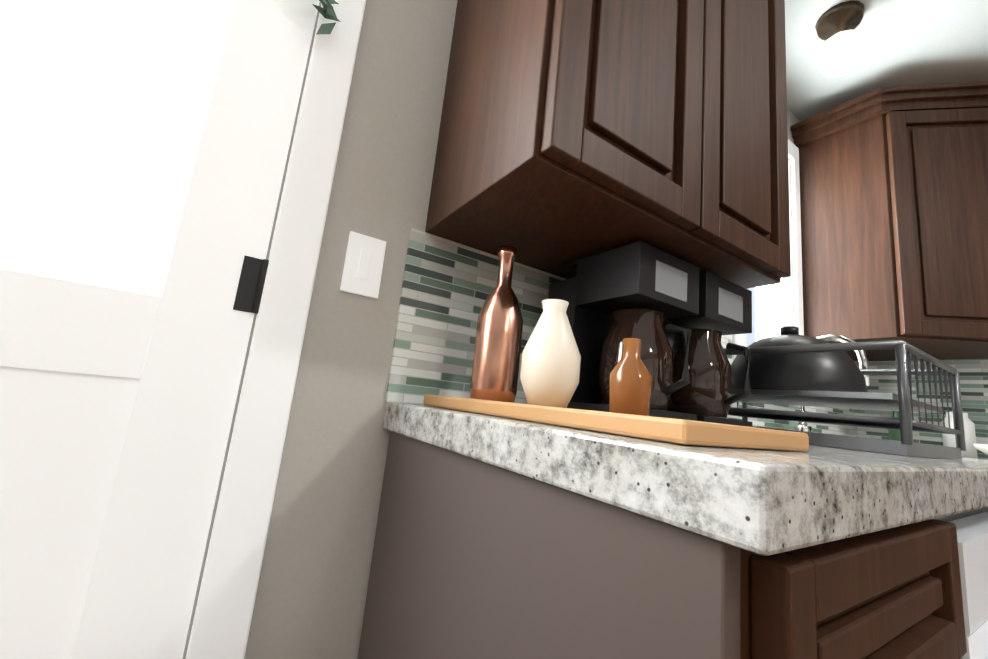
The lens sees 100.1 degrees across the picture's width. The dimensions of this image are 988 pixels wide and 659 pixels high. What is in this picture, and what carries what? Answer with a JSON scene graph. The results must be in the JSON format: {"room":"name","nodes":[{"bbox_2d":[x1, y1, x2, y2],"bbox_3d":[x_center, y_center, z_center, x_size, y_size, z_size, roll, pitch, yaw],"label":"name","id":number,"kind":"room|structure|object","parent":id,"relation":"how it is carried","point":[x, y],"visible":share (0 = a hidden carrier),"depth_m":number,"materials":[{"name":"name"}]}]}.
{"room":"kitchen","nodes":[
{"label":"kitchen","id":0,"kind":"room"},
{"bbox_2d":[182,0,800,658],"bbox_3d":[-0.822,-0.297,0.516,6.600,2.430,0.150,12,-12,-32],"label":"wall","id":1,"kind":"structure","parent":0,"point":[312,582],"depth_m":0.75,"materials":[{"name":"grey paint"}]},
{"bbox_2d":[0,0,340,658],"bbox_3d":[-0.726,-0.087,0.426,0.919,1.995,0.066,12,-12,-32],"label":"door","id":2,"kind":"structure","parent":1,"relation":"in","point":[144,146],"depth_m":0.58,"materials":[{"name":"white painted wood"},{"name":"glass"},{"name":"black metal"}]},
{"bbox_2d":[186,0,365,658],"bbox_3d":[-0.721,-0.211,0.423,1.200,2.250,0.100,12,-12,-32],"label":"door frame","id":3,"kind":"structure","parent":1,"relation":"attached to","point":[226,597],"depth_m":0.67,"materials":[{"name":"white wood"}]},
{"bbox_2d":[340,231,386,298],"bbox_3d":[-0.245,-0.121,0.781,0.070,0.115,0.008,12,-12,-32],"label":"light switch","id":4,"kind":"object","parent":1,"relation":"attached to","point":[363,266],"visible":1,"depth_m":0.78,"materials":[{"name":"white plastic"}]},
{"bbox_2d":[425,0,790,288],"bbox_3d":[0.330,-0.730,0.975,0.810,1.173,0.418,12,-12,-32],"label":"upper cabinet","id":5,"kind":"object","parent":1,"relation":"attached to","point":[571,130],"visible":1,"depth_m":0.74,"materials":[{"name":"brown wood"}]},
{"bbox_2d":[385,228,860,436],"bbox_3d":[0.822,0.151,1.453,2.420,0.413,0.008,12,-12,-32],"label":"backsplash","id":6,"kind":"structure","parent":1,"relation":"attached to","point":[448,286],"depth_m":0.87,"materials":[{"name":"tile"}]},
{"bbox_2d":[732,139,812,406],"bbox_3d":[1.103,-0.308,1.753,0.567,1.205,0.200,12,-12,-32],"label":"window","id":7,"kind":"structure","parent":1,"relation":"in","point":[773,308],"depth_m":1.85,"materials":[{"name":"white"}]},
{"bbox_2d":[857,359,987,458],"bbox_3d":[2.436,0.268,1.157,0.008,0.413,2.186,12,-12,-32],"label":"backsplash","id":8,"kind":"structure","parent":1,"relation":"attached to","point":[973,373],"depth_m":1.84,"materials":[{"name":"tile"}]},
{"bbox_2d":[785,0,987,120],"bbox_3d":[1.943,-1.922,-3.006,6.900,0.100,9.330,12,-12,-32],"label":"ceiling","id":9,"kind":"structure","parent":0,"point":[914,42],"depth_m":1.61,"materials":[{"name":"white paint"}]},
{"bbox_2d":[815,0,865,77],"bbox_3d":[1.255,-1.034,1.498,0.140,0.219,0.140,12,-12,-32],"label":"ceiling light fixture","id":10,"kind":"object","parent":9,"relation":"attached to","point":[842,50],"visible":1,"depth_m":1.47,"materials":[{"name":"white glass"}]},
{"bbox_3d":[1.684,0.556,-3.444,6.900,0.100,9.330,12,-12,-32],"label":"floor","id":11,"kind":"structure","parent":0,"visible":0},
{"bbox_2d":[358,431,966,658],"bbox_3d":[0.128,0.614,0.547,0.460,0.850,0.634,12,-12,-32],"label":"base cabinet","id":12,"kind":"object","parent":11,"relation":"on","point":[472,558],"visible":0.75,"depth_m":0.33,"materials":[{"name":"brown wood"}]},
{"bbox_2d":[383,402,987,555],"bbox_3d":[0.977,0.348,1.139,2.417,0.050,0.660,12,-12,-32],"label":"countertop","id":13,"kind":"structure","parent":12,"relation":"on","point":[764,502],"depth_m":0.27,"materials":[{"name":"stone"}]},
{"bbox_2d":[423,394,808,451],"bbox_3d":[0.107,0.126,0.606,0.230,0.020,0.520,12,-12,-32],"label":"cutting board","id":14,"kind":"object","parent":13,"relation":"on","point":[685,432],"visible":1,"depth_m":0.40,"materials":[{"name":"brown wood"}]},
{"bbox_2d":[470,246,522,402],"bbox_3d":[0.012,-0.013,0.775,0.086,0.290,0.086,12,-12,-32],"label":"bottle","id":15,"kind":"object","parent":14,"relation":"on","point":[496,361],"visible":0.98,"depth_m":0.73,"materials":[{"name":"brown metal"}]},
{"bbox_2d":[520,299,580,407],"bbox_3d":[0.090,0.037,0.653,0.090,0.165,0.090,-4,-14,45],"label":"ceramic jar","id":16,"kind":"object","parent":14,"relation":"on","point":[550,367],"depth_m":0.62,"materials":[{"name":"beige ceramic"}]},
{"bbox_2d":[609,338,651,415],"bbox_3d":[0.183,0.063,0.555,0.054,0.100,0.054,-3,-13,42],"label":"ceramic jar","id":17,"kind":"object","parent":14,"relation":"on","point":[630,381],"depth_m":0.53,"materials":[{"name":"brown ceramic"}]},
{"bbox_2d":[548,241,698,420],"bbox_3d":[0.273,0.023,0.864,0.190,0.345,0.292,12,-12,-32],"label":"coffee maker","id":18,"kind":"object","parent":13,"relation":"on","point":[614,298],"visible":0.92,"depth_m":0.80,"materials":[{"name":"black plastic"}]},
{"bbox_2d":[663,271,752,426],"bbox_3d":[0.452,0.062,0.977,0.190,0.345,0.292,12,-12,-32],"label":"coffee maker","id":19,"kind":"object","parent":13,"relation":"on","point":[705,393],"visible":0.58,"depth_m":0.89,"materials":[{"name":"black plastic"}]},
{"bbox_2d":[794,334,869,431],"bbox_3d":[1.210,0.211,1.475,0.118,0.381,0.217,12,-12,-32],"label":"faucet","id":20,"kind":"object","parent":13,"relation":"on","point":[863,364],"visible":0.44,"depth_m":1.45,"materials":[{"name":"silver metal"}]},
{"bbox_2d":[724,326,965,458],"bbox_3d":[0.783,0.142,1.056,0.422,0.283,0.486,12,-12,-32],"label":"dish rack","id":21,"kind":"object","parent":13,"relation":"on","point":[789,365],"visible":0.77,"depth_m":0.91,"materials":[{"name":"grey metal"}]},
{"bbox_2d":[888,411,900,440],"bbox_3d":[1.702,0.408,1.745,0.058,0.190,0.058,-3,-13,42],"label":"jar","id":22,"kind":"object","parent":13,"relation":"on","point":[893,434],"depth_m":1.73,"materials":[{"name":"green glass"}]},
{"bbox_2d":[941,412,974,456],"bbox_3d":[1.855,0.417,1.651,0.088,0.170,0.090,12,-12,-32],"label":"jar","id":23,"kind":"object","parent":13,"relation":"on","point":[949,440],"depth_m":1.64,"materials":[{"name":"white"}]},
{"bbox_2d":[965,430,987,457],"bbox_3d":[1.783,0.407,1.388,0.226,0.084,0.226,-4,-14,45],"label":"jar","id":24,"kind":"object","parent":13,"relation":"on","point":[972,446],"depth_m":1.60,"materials":[{"name":"white"}]},
{"bbox_2d":[934,507,987,658],"bbox_3d":[0.583,0.711,0.814,0.600,0.845,0.650,12,-12,-32],"label":"dishwasher","id":25,"kind":"object","parent":11,"relation":"on","point":[972,532],"visible":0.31,"depth_m":0.50,"materials":[{"name":"white"}]},
{"bbox_3d":[3.042,0.089,0.412,0.150,2.430,4.180,12,-12,-32],"label":"wall","id":26,"kind":"structure","parent":0,"visible":0},
{"bbox_2d":[790,81,987,360],"bbox_3d":[1.804,-0.427,1.763,0.665,1.025,0.665,12,-12,-32],"label":"upper cabinet","id":27,"kind":"object","parent":26,"relation":"attached to","point":[894,207],"visible":0.96,"depth_m":1.64,"materials":[{"name":"brown wood"}]}
]}

